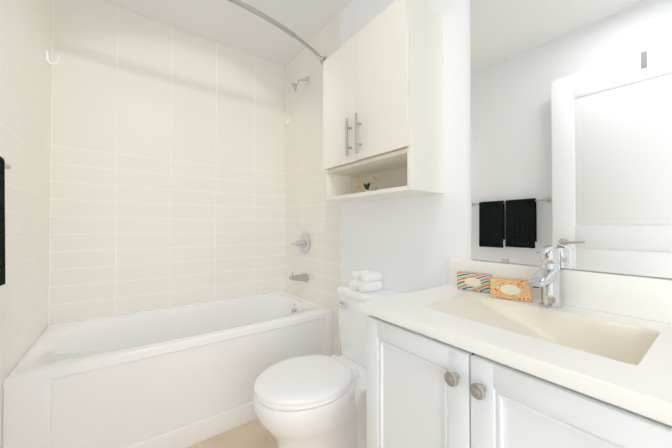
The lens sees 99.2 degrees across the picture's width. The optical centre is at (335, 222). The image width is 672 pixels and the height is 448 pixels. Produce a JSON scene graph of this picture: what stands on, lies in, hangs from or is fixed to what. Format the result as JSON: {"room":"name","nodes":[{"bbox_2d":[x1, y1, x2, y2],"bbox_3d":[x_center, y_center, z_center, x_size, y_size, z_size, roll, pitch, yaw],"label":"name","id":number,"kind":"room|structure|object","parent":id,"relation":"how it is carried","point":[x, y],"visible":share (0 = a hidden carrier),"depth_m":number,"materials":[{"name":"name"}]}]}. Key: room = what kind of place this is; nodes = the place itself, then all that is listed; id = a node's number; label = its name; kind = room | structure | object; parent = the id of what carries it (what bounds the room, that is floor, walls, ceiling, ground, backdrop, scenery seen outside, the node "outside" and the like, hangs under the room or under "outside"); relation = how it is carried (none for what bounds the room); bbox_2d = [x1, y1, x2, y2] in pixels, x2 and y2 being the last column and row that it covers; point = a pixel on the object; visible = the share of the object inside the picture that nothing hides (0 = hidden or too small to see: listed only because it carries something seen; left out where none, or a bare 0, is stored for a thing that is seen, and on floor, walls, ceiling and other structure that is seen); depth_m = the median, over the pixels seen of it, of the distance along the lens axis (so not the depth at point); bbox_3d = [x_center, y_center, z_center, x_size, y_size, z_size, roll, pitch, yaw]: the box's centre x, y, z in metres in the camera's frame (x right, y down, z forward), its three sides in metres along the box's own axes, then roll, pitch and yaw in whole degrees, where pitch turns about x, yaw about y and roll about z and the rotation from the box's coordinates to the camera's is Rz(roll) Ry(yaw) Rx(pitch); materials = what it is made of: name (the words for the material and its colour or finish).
{"room":"bathroom","nodes":[
{"label":"bathroom","id":0,"kind":"room"},
{"bbox_2d":[99,0,351,66],"bbox_3d":[-0.114,-1.467,0.822,1.724,0.080,3.468,1,-1,-36],"label":"ceiling","id":1,"kind":"structure","parent":0,"point":[229,24],"depth_m":1.99,"materials":[{"name":"white paint"}]},
{"bbox_2d":[187,419,276,447],"bbox_3d":[-0.114,1.148,0.786,1.724,0.080,3.468,1,-1,-36],"label":"floor","id":2,"kind":"structure","parent":0,"point":[254,434],"depth_m":1.47,"materials":[{"name":"tile"}]},
{"bbox_2d":[3,290,332,447],"bbox_3d":[-0.847,0.856,1.804,1.504,0.531,0.746,1,-1,-36],"label":"bathtub","id":3,"kind":"object","parent":2,"relation":"on","point":[183,376],"visible":0.92,"depth_m":1.43,"materials":[{"name":"white ceramic"}]},
{"bbox_2d":[253,285,402,447],"bbox_3d":[-0.029,0.738,1.355,0.722,0.755,0.426,1,-1,-36],"label":"toilet","id":4,"kind":"object","parent":2,"relation":"on","point":[312,401],"visible":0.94,"depth_m":1.22,"materials":[{"name":"white ceramic"}]},
{"bbox_2d":[348,270,381,291],"bbox_3d":[0.156,0.312,1.535,0.132,0.097,0.145,1,-1,-36],"label":"rolled towels","id":5,"kind":"object","parent":4,"relation":"on","point":[365,281],"visible":0.98,"depth_m":1.49,"materials":[{"name":"white fabric"}]},
{"bbox_2d":[360,258,671,447],"bbox_3d":[0.509,0.628,0.769,0.539,0.960,0.773,1,-1,-36],"label":"bathroom vanity","id":6,"kind":"object","parent":2,"relation":"on","point":[588,364],"visible":1,"depth_m":0.71,"materials":[{"name":"white paint"}]},
{"bbox_2d":[457,271,491,292],"bbox_3d":[0.534,0.229,1.109,0.120,0.068,0.033,-1,-1,40],"label":"soap bar","id":7,"kind":"object","parent":6,"relation":"on","point":[474,281],"visible":0.9,"depth_m":1.09,"materials":[{"name":"multicoloured"}]},
{"bbox_2d":[490,277,531,301],"bbox_3d":[0.597,0.227,0.980,0.120,0.068,0.033,-1,-1,34],"label":"soap bar","id":8,"kind":"object","parent":6,"relation":"on","point":[512,289],"visible":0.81,"depth_m":0.97,"materials":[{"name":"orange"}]},
{"bbox_2d":[527,245,561,306],"bbox_3d":[0.639,0.166,0.877,0.158,0.187,0.058,1,-1,-36],"label":"faucet","id":9,"kind":"object","parent":6,"relation":"on","point":[545,278],"visible":1,"depth_m":0.88,"materials":[{"name":"silver metal"}]},
{"bbox_2d":[341,0,671,354],"bbox_3d":[0.544,-0.153,1.280,0.100,2.535,3.468,1,-1,-36],"label":"wall","id":10,"kind":"structure","parent":0,"point":[404,245],"depth_m":1.34,"materials":[{"name":"white paint"}]},
{"bbox_2d":[285,12,340,355],"bbox_3d":[-0.211,-0.140,2.231,0.008,2.535,0.826,1,-1,-36],"label":"wall tile","id":11,"kind":"structure","parent":10,"relation":"attached to","point":[312,213],"depth_m":2.20,"materials":[{"name":"beige tile"}]},
{"bbox_2d":[288,76,308,92],"bbox_3d":[-0.297,-1.081,2.226,0.156,0.146,0.072,0,-1,-30],"label":"shower head","id":12,"kind":"object","parent":11,"relation":"attached to","point":[292,87],"visible":0.98,"depth_m":2.21},
{"bbox_2d":[289,272,307,281],"bbox_3d":[-0.292,0.421,2.212,0.134,0.086,0.070,1,-1,-36],"label":"tub spout","id":13,"kind":"object","parent":11,"relation":"attached to","point":[303,277],"visible":1,"depth_m":2.20,"materials":[{"name":"silver metal"}]},
{"bbox_2d":[290,232,310,253],"bbox_3d":[-0.287,0.164,2.254,0.080,0.176,0.203,1,-1,-36],"label":"shower valve","id":14,"kind":"object","parent":11,"relation":"attached to","point":[303,243],"visible":1,"depth_m":2.23,"materials":[{"name":"silver metal"}]},
{"bbox_2d":[323,0,443,202],"bbox_3d":[0.188,-0.527,1.449,0.280,0.797,0.614,1,-1,-36],"label":"wall cabinet","id":15,"kind":"object","parent":10,"relation":"attached to","point":[383,97],"visible":1,"depth_m":1.27,"materials":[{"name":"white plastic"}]},
{"bbox_2d":[354,171,380,191],"bbox_3d":[0.166,-0.207,1.521,0.121,0.122,0.089,0,-1,26],"label":"terrarium","id":16,"kind":"object","parent":15,"relation":"on","point":[367,186],"visible":0.73,"depth_m":1.51,"materials":[{"name":"clear glass"}]},
{"bbox_2d":[470,0,671,278],"bbox_3d":[0.752,-0.503,0.901,0.008,1.300,0.678,1,-1,-36],"label":"mirror","id":17,"kind":"object","parent":10,"relation":"attached to","point":[571,130],"visible":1,"depth_m":0.90,"materials":[{"name":"clear glass"}]},
{"bbox_3d":[-1.101,-0.141,2.168,1.524,2.535,0.100,1,-1,-36],"label":"wall","id":18,"kind":"structure","parent":0,"visible":0},
{"bbox_2d":[48,0,285,324],"bbox_3d":[-1.069,-0.142,2.125,1.524,2.535,0.008,1,-1,-36],"label":"wall tile","id":19,"kind":"structure","parent":18,"relation":"attached to","point":[167,179],"depth_m":1.99,"materials":[{"name":"beige tile"}]},
{"bbox_3d":[-0.772,-0.166,0.328,0.100,2.535,3.468,1,-1,-36],"label":"wall","id":20,"kind":"structure","parent":0,"visible":0},
{"bbox_2d":[0,156,10,285],"bbox_3d":[-0.950,-0.011,0.718,0.068,0.406,0.650,1,-1,-36],"label":"towel rail","id":21,"kind":"object","parent":20,"relation":"attached to","point":[3,165],"visible":1,"depth_m":0.89,"materials":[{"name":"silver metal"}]},
{"bbox_2d":[0,0,52,447],"bbox_3d":[-1.434,-0.152,1.335,0.008,2.535,0.845,1,-1,-36],"label":"wall tile","id":22,"kind":"structure","parent":20,"relation":"attached to","point":[25,86],"depth_m":1.27,"materials":[{"name":"beige tile"}]},
{"bbox_2d":[45,49,59,64],"bbox_3d":[-1.562,-0.906,1.577,0.056,0.071,0.028,1,-1,-36],"label":"coat hook","id":23,"kind":"object","parent":22,"relation":"attached to","point":[48,60],"visible":1,"depth_m":1.56,"materials":[{"name":"white plastic"}]},
{"bbox_2d":[227,0,325,64],"bbox_3d":[-0.645,-1.172,1.552,1.529,0.060,0.220,1,-1,-36],"label":"rail","id":24,"kind":"object","parent":22,"relation":"attached to","point":[253,10],"visible":0.98,"depth_m":1.67,"materials":[{"name":"grey metal"}]}
]}

